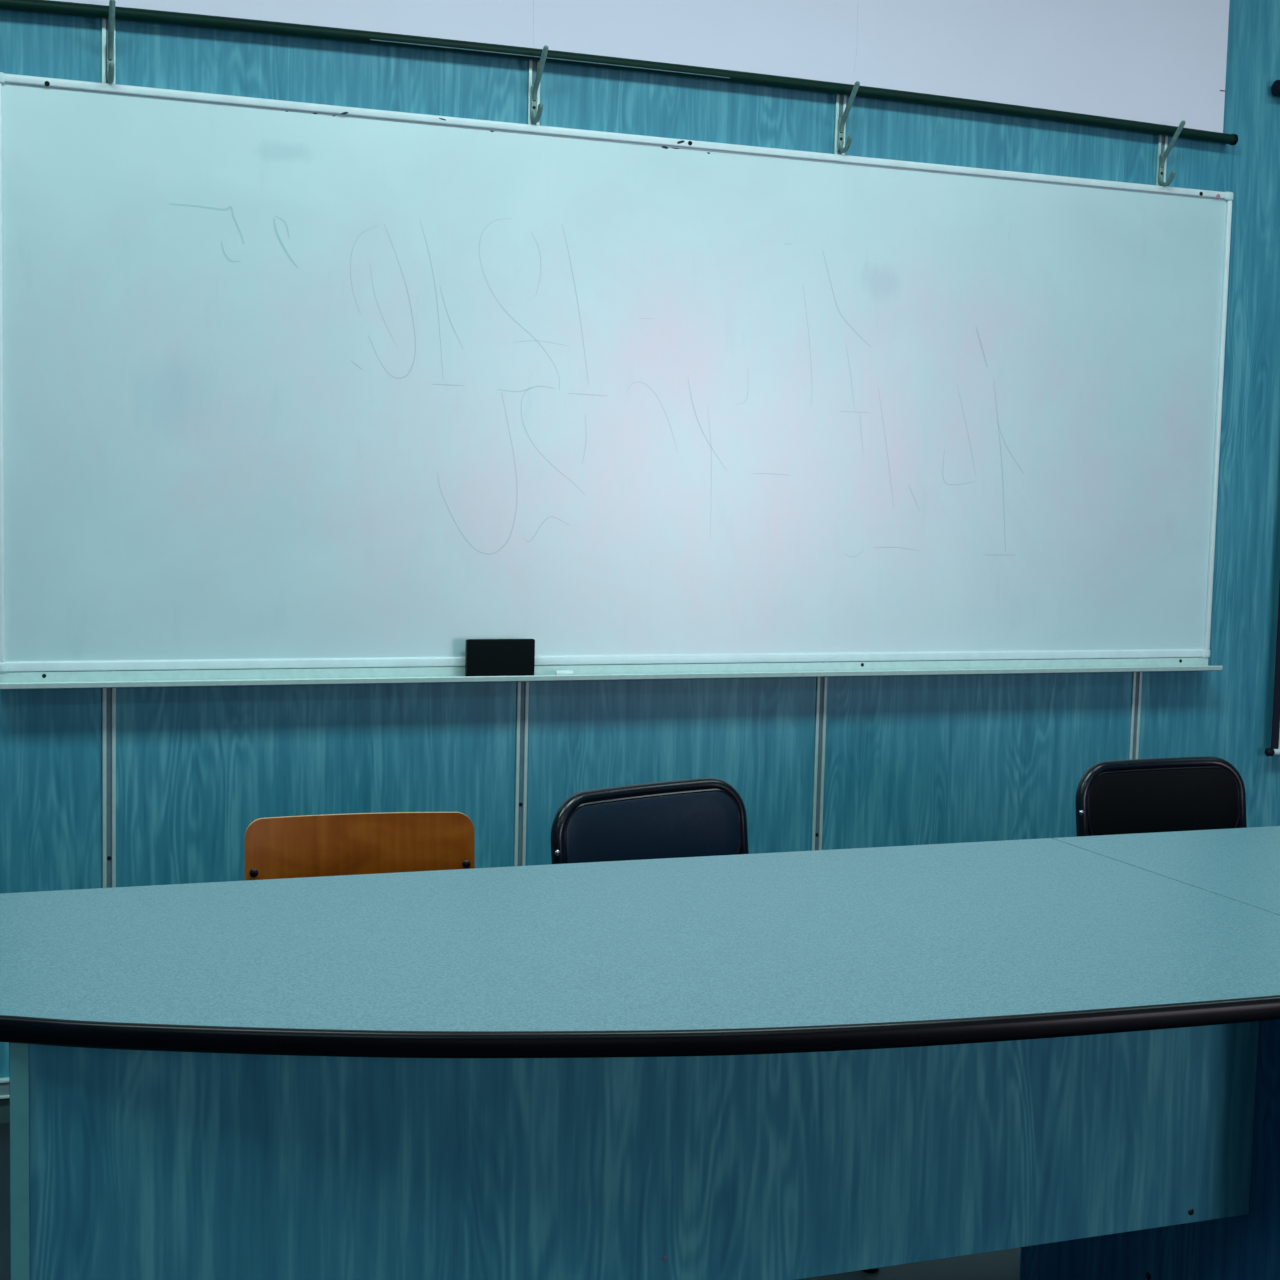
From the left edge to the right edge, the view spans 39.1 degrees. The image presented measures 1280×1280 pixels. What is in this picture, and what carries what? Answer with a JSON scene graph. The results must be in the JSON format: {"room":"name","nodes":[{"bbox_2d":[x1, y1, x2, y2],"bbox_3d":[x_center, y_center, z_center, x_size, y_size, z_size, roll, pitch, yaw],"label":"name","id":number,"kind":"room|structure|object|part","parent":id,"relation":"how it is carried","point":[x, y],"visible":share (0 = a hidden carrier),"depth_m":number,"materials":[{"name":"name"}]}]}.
{"room":"classroom","nodes":[
{"label":"classroom","id":0,"kind":"room"},
{"bbox_2d":[0,1123,1020,1279],"bbox_3d":[1.314,1.362,1.083,7.840,0.100,7.240,0,5,-20],"label":"floor","id":1,"kind":"structure","parent":0,"point":[1000,1264],"depth_m":3.20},
{"bbox_2d":[244,812,474,880],"bbox_3d":[-0.407,0.712,2.785,0.380,0.825,0.446,0,5,-17],"label":"chair","id":2,"kind":"object","parent":1,"relation":"on","point":[389,842],"visible":0.36,"depth_m":2.94,"materials":[{"name":"orange wood"}]},
{"bbox_2d":[0,838,1279,1279],"bbox_3d":[0.013,0.776,2.363,1.784,0.791,0.942,0,5,-20],"label":"curved desk","id":3,"kind":"object","parent":1,"relation":"on","point":[796,1065],"visible":1,"depth_m":2.23,"materials":[{"name":"laminate"}]},
{"bbox_3d":[-0.771,0.781,2.239,0.020,0.764,0.558,0,5,-19],"label":"panel","id":4,"kind":"part","parent":3,"relation":"part of","materials":[{"name":"blue wood"}]},
{"bbox_3d":[0.099,0.622,2.277,1.652,0.411,0.016,0,5,-20],"label":"panel","id":5,"kind":"part","parent":3,"relation":"part of","materials":[{"name":"blue wood"}]},
{"bbox_3d":[0.799,0.773,2.786,0.014,0.764,0.700,0,5,-20],"label":"panel","id":6,"kind":"part","parent":3,"relation":"part of","materials":[{"name":"blue wood"}]},
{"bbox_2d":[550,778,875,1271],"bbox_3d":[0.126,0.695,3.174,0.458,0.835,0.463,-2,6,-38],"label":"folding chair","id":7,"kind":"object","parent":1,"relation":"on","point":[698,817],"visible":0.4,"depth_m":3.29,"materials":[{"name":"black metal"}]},
{"bbox_3d":[0.122,0.689,3.178,0.452,0.822,0.423,-2,6,-38],"label":"frame","id":8,"kind":"part","parent":7,"relation":"part of","materials":[{"name":"black metal"}]},
{"bbox_3d":[0.017,0.365,3.294,0.409,0.160,0.052,-2,6,-38],"label":"backrest","id":9,"kind":"part","parent":7,"relation":"part of","materials":[{"name":"black plastic"}]},
{"bbox_2d":[1075,756,1246,836],"bbox_3d":[1.154,0.682,3.628,0.442,0.835,0.463,-1,5,-23],"label":"folding chair","id":10,"kind":"object","parent":1,"relation":"on","point":[1151,795],"visible":0.48,"depth_m":3.76,"materials":[{"name":"black metal"}]},
{"bbox_2d":[1052,826,1279,914],"bbox_3d":[1.670,0.764,2.973,1.742,0.791,0.926,0,5,-20],"label":"curved desk","id":11,"kind":"object","parent":1,"relation":"on","point":[1242,865],"visible":0.07,"depth_m":2.94,"materials":[{"name":"laminate"}]},
{"bbox_2d":[0,0,1279,1077],"bbox_3d":[0.112,-0.586,4.267,7.600,3.190,0.120,0,5,-20],"label":"wall","id":12,"kind":"structure","parent":0,"point":[916,759],"depth_m":4.23,"materials":[{"name":"blue wood"}]},
{"bbox_2d":[0,1077,9,1122],"bbox_3d":[0.099,0.961,4.333,7.600,0.096,0.018,0,5,-20],"label":"baseboard","id":13,"kind":"structure","parent":12,"relation":"attached to","point":[4,1082],"depth_m":3.80,"materials":[{"name":"metal"}]},
{"bbox_2d":[102,18,115,887],"bbox_3d":[-1.104,-0.622,3.743,0.027,3.090,0.006,0,5,-20],"label":"trim","id":14,"kind":"structure","parent":12,"relation":"attached to","point":[108,694],"depth_m":3.82,"materials":[{"name":"metal"}]},
{"bbox_2d":[107,0,115,83],"bbox_3d":[-1.071,-1.210,3.648,0.014,0.154,0.094,0,5,-19],"label":"coat hook","id":15,"kind":"object","parent":12,"relation":"attached to","point":[111,23],"visible":1,"depth_m":3.65,"materials":[{"name":"grey metal"}]},
{"bbox_3d":[-1.085,-1.184,3.690,0.014,0.078,0.004,0,5,-19],"label":"plate","id":16,"kind":"part","parent":15,"relation":"part of","materials":[{"name":"grey metal"}]},
{"bbox_2d":[514,60,539,865],"bbox_3d":[-0.250,-0.628,4.061,0.027,3.090,0.006,0,5,-20],"label":"trim","id":17,"kind":"structure","parent":12,"relation":"attached to","point":[522,687],"depth_m":4.14,"materials":[{"name":"metal"}]},
{"bbox_2d":[530,45,548,122],"bbox_3d":[-0.221,-1.221,3.965,0.014,0.154,0.094,0,5,-20],"label":"coat hook","id":18,"kind":"object","parent":12,"relation":"attached to","point":[536,114],"visible":1,"depth_m":3.97,"materials":[{"name":"grey metal"}]},
{"bbox_3d":[-0.236,-1.195,4.006,0.014,0.078,0.004,0,5,-20],"label":"plate","id":19,"kind":"part","parent":18,"relation":"part of","materials":[{"name":"grey metal"}]},
{"bbox_2d":[0,72,1232,689],"bbox_3d":[0.111,-0.529,4.164,3.021,1.238,0.080,0,5,-20],"label":"whiteboard","id":20,"kind":"object","parent":12,"relation":"attached to","point":[340,392],"visible":1,"depth_m":4.09,"materials":[{"name":"ceramic"}]},
{"bbox_2d":[465,639,534,675],"bbox_3d":[-0.315,0.042,4.045,0.156,0.089,0.034,0,5,-20],"label":"eraser","id":21,"kind":"object","parent":20,"relation":"on","point":[483,657],"visible":0.93,"depth_m":4.03,"materials":[{"name":"black fabric"}]},
{"bbox_2d":[555,670,572,674],"bbox_3d":[-0.173,0.076,4.103,0.040,0.015,0.015,0,5,-20],"label":"chalk","id":22,"kind":"object","parent":20,"relation":"on","point":[557,672],"visible":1,"depth_m":4.10,"materials":[{"name":"white"}]},
{"bbox_2d":[0,658,1222,689],"bbox_3d":[0.099,0.074,4.207,3.011,0.030,0.064,0,5,-20],"label":"tray","id":23,"kind":"object","parent":20,"relation":"on","point":[417,670],"depth_m":4.05,"materials":[{"name":"metal"}]},
{"bbox_2d":[0,0,1237,144],"bbox_3d":[-0.021,-1.685,4.000,3.500,0.863,0.075,0,5,-20],"label":"projection screen","id":24,"kind":"object","parent":12,"relation":"attached to","point":[1146,66],"visible":0.98,"depth_m":4.24,"materials":[{"name":"white fabric"}]},
{"bbox_2d":[811,94,846,850],"bbox_3d":[0.461,-0.633,4.326,0.027,3.090,0.006,0,5,-20],"label":"trim","id":25,"kind":"structure","parent":12,"relation":"attached to","point":[840,105],"depth_m":4.40,"materials":[{"name":"metal"}]},
{"bbox_2d":[838,81,859,152],"bbox_3d":[0.490,-1.225,4.230,0.014,0.154,0.094,0,5,-19],"label":"coat hook","id":26,"kind":"object","parent":12,"relation":"attached to","point":[841,122],"visible":1,"depth_m":4.24,"materials":[{"name":"grey metal"}]},
{"bbox_3d":[0.476,-1.199,4.272,0.014,0.078,0.004,0,5,-19],"label":"plate","id":27,"kind":"part","parent":26,"relation":"part of","materials":[{"name":"grey metal"}]},
{"bbox_2d":[1129,135,1167,759],"bbox_3d":[1.317,-0.639,4.646,0.027,3.090,0.006,0,5,-20],"label":"trim","id":28,"kind":"structure","parent":12,"relation":"attached to","point":[1162,139],"depth_m":4.71,"materials":[{"name":"metal"}]},
{"bbox_2d":[1158,120,1185,186],"bbox_3d":[1.343,-1.226,4.549,0.014,0.154,0.094,0,5,-19],"label":"coat hook","id":29,"kind":"object","parent":12,"relation":"attached to","point":[1162,157],"visible":1,"depth_m":4.56,"materials":[{"name":"grey metal"}]},
{"bbox_3d":[1.329,-1.200,4.590,0.014,0.078,0.004,0,5,-19],"label":"plate","id":30,"kind":"part","parent":29,"relation":"part of","materials":[{"name":"grey metal"}]},
{"bbox_2d":[1265,80,1279,755],"bbox_3d":[2.278,-0.574,4.986,1.392,1.772,0.041,0,5,-20],"label":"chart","id":31,"kind":"object","parent":12,"relation":"attached to","point":[1275,89],"visible":1,"depth_m":4.83,"materials":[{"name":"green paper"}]},
{"bbox_3d":[1.692,0.302,4.844,0.020,0.022,0.022,0,5,-20],"label":"rod knob","id":32,"kind":"part","parent":31,"relation":"part of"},
{"bbox_3d":[2.262,0.298,5.056,1.200,0.017,0.017,0,5,-20],"label":"rod","id":33,"kind":"part","parent":31,"relation":"part of","materials":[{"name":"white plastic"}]}
]}

